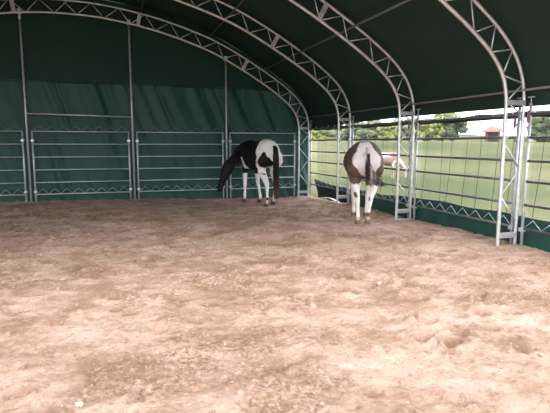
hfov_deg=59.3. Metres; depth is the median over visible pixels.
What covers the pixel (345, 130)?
tree
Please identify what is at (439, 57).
ceiling
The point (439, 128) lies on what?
tree
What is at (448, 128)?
tree
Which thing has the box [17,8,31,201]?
support pole
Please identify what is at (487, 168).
ground
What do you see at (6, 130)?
fence panel
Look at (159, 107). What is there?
wall
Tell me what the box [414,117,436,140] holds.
tree
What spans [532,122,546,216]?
net
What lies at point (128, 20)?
support pole
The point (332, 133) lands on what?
tree
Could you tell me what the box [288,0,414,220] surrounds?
arch
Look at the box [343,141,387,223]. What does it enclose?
horse
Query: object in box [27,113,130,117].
crossbar
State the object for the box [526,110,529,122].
latch
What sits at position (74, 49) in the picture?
wall
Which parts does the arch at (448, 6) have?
tie plate, tie plate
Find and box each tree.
[312,130,327,138]
[326,129,341,136]
[340,122,359,138]
[351,122,367,140]
[366,120,379,138]
[377,126,397,140]
[391,117,410,140]
[402,125,415,140]
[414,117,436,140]
[432,113,459,140]
[439,116,468,140]
[525,117,549,141]
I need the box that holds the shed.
[480,127,501,141]
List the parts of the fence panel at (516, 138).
post, rail, rail, rail, rail, rail, rail, post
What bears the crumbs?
on the floor
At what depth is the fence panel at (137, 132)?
14.97 m
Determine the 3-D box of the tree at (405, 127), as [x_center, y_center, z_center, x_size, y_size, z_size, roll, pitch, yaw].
[20.420,-10.816,72.439,2.881,2.843,2.791,-2,8,-18]
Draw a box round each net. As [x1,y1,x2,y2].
[360,127,409,189]
[421,121,514,212]
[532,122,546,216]
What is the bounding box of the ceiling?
[109,0,549,127]
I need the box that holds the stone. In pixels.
[75,401,83,406]
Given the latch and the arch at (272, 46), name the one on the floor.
the arch at (272, 46)
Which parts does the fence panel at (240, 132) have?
post, rail, rail, rail, post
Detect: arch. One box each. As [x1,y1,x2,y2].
[0,0,309,197]
[173,0,350,203]
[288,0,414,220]
[438,0,525,246]
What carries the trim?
attached to the wall at (159, 107)
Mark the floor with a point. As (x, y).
(93, 329)
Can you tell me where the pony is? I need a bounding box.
[382,152,406,179]
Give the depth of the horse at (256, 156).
13.54 m
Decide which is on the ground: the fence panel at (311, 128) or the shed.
the shed
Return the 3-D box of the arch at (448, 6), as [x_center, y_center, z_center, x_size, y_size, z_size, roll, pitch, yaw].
[-3.007,-1.922,5.344,14.880,5.803,0.100,-2,8,-18]
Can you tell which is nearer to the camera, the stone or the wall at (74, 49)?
the stone
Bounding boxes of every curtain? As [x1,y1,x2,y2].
[313,119,410,130]
[415,109,549,124]
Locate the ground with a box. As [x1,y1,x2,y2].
[309,129,549,221]
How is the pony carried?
on the ground
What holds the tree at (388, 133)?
on the ground
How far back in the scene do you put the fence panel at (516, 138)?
8.98 m
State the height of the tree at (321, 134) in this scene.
2.593 m
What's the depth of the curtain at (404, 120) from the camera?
12.63 m
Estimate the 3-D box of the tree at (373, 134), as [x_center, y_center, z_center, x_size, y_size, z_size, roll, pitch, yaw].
[19.659,-15.743,99.148,4.970,4.805,4.909,-2,8,-18]
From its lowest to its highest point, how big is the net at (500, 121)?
1.965 m
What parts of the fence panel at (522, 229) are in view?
post, rail, rail, rail, rail, rail, rail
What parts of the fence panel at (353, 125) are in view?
post, rail, rail, rail, rail, rail, rail, post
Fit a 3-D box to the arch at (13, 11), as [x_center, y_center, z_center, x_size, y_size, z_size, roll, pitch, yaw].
[-5.853,-2.894,13.828,14.880,5.803,0.100,-2,8,-18]
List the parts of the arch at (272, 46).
joint plate, tie plate, tie plate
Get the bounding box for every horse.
[217,139,282,206]
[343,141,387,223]
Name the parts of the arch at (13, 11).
joint plate, joint plate, joint plate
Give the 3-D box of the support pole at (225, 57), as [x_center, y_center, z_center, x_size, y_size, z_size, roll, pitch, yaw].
[-1.542,-2.450,15.336,0.090,4.500,0.090,-2,8,-18]
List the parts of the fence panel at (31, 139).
post, rail, rail, rail, rail, rail, rail, post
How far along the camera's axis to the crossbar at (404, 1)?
9.88 m
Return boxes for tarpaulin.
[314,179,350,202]
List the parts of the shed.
doorway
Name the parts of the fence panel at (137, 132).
post, rail, rail, rail, rail, rail, rail, post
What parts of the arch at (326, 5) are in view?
joint plate, plate, tie plate, tie plate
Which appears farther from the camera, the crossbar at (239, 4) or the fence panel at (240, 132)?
the fence panel at (240, 132)
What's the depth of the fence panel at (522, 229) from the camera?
7.68 m
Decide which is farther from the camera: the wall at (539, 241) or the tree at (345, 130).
the tree at (345, 130)
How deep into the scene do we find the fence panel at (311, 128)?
15.06 m
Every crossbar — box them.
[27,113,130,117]
[209,0,243,36]
[263,0,410,69]
[305,85,549,117]
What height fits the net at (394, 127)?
1.965 m
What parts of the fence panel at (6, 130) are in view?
rail, rail, rail, rail, post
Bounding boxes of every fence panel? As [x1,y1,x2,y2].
[0,125,27,201]
[30,126,131,201]
[136,127,224,199]
[229,128,295,198]
[309,116,348,204]
[349,109,412,217]
[412,97,521,243]
[518,96,549,245]
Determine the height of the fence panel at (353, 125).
2.517 m
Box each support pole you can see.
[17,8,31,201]
[127,19,135,199]
[224,56,227,198]
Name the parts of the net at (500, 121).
seam cord, seam cord, seam cord, seam cord, seam cord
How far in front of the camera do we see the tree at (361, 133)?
71.24 m
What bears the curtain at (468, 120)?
hanging from the ceiling
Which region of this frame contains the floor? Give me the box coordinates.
[0,195,549,412]
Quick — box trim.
[3,80,277,90]
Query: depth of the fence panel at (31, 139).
14.08 m
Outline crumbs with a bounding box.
[0,208,549,412]
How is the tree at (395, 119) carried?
on the ground
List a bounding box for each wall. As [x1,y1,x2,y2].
[0,0,292,90]
[0,79,307,201]
[355,190,549,251]
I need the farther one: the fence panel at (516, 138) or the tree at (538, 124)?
the tree at (538, 124)
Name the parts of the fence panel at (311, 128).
post, rail, rail, rail, rail, rail, rail, post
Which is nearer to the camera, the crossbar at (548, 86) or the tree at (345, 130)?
the crossbar at (548, 86)

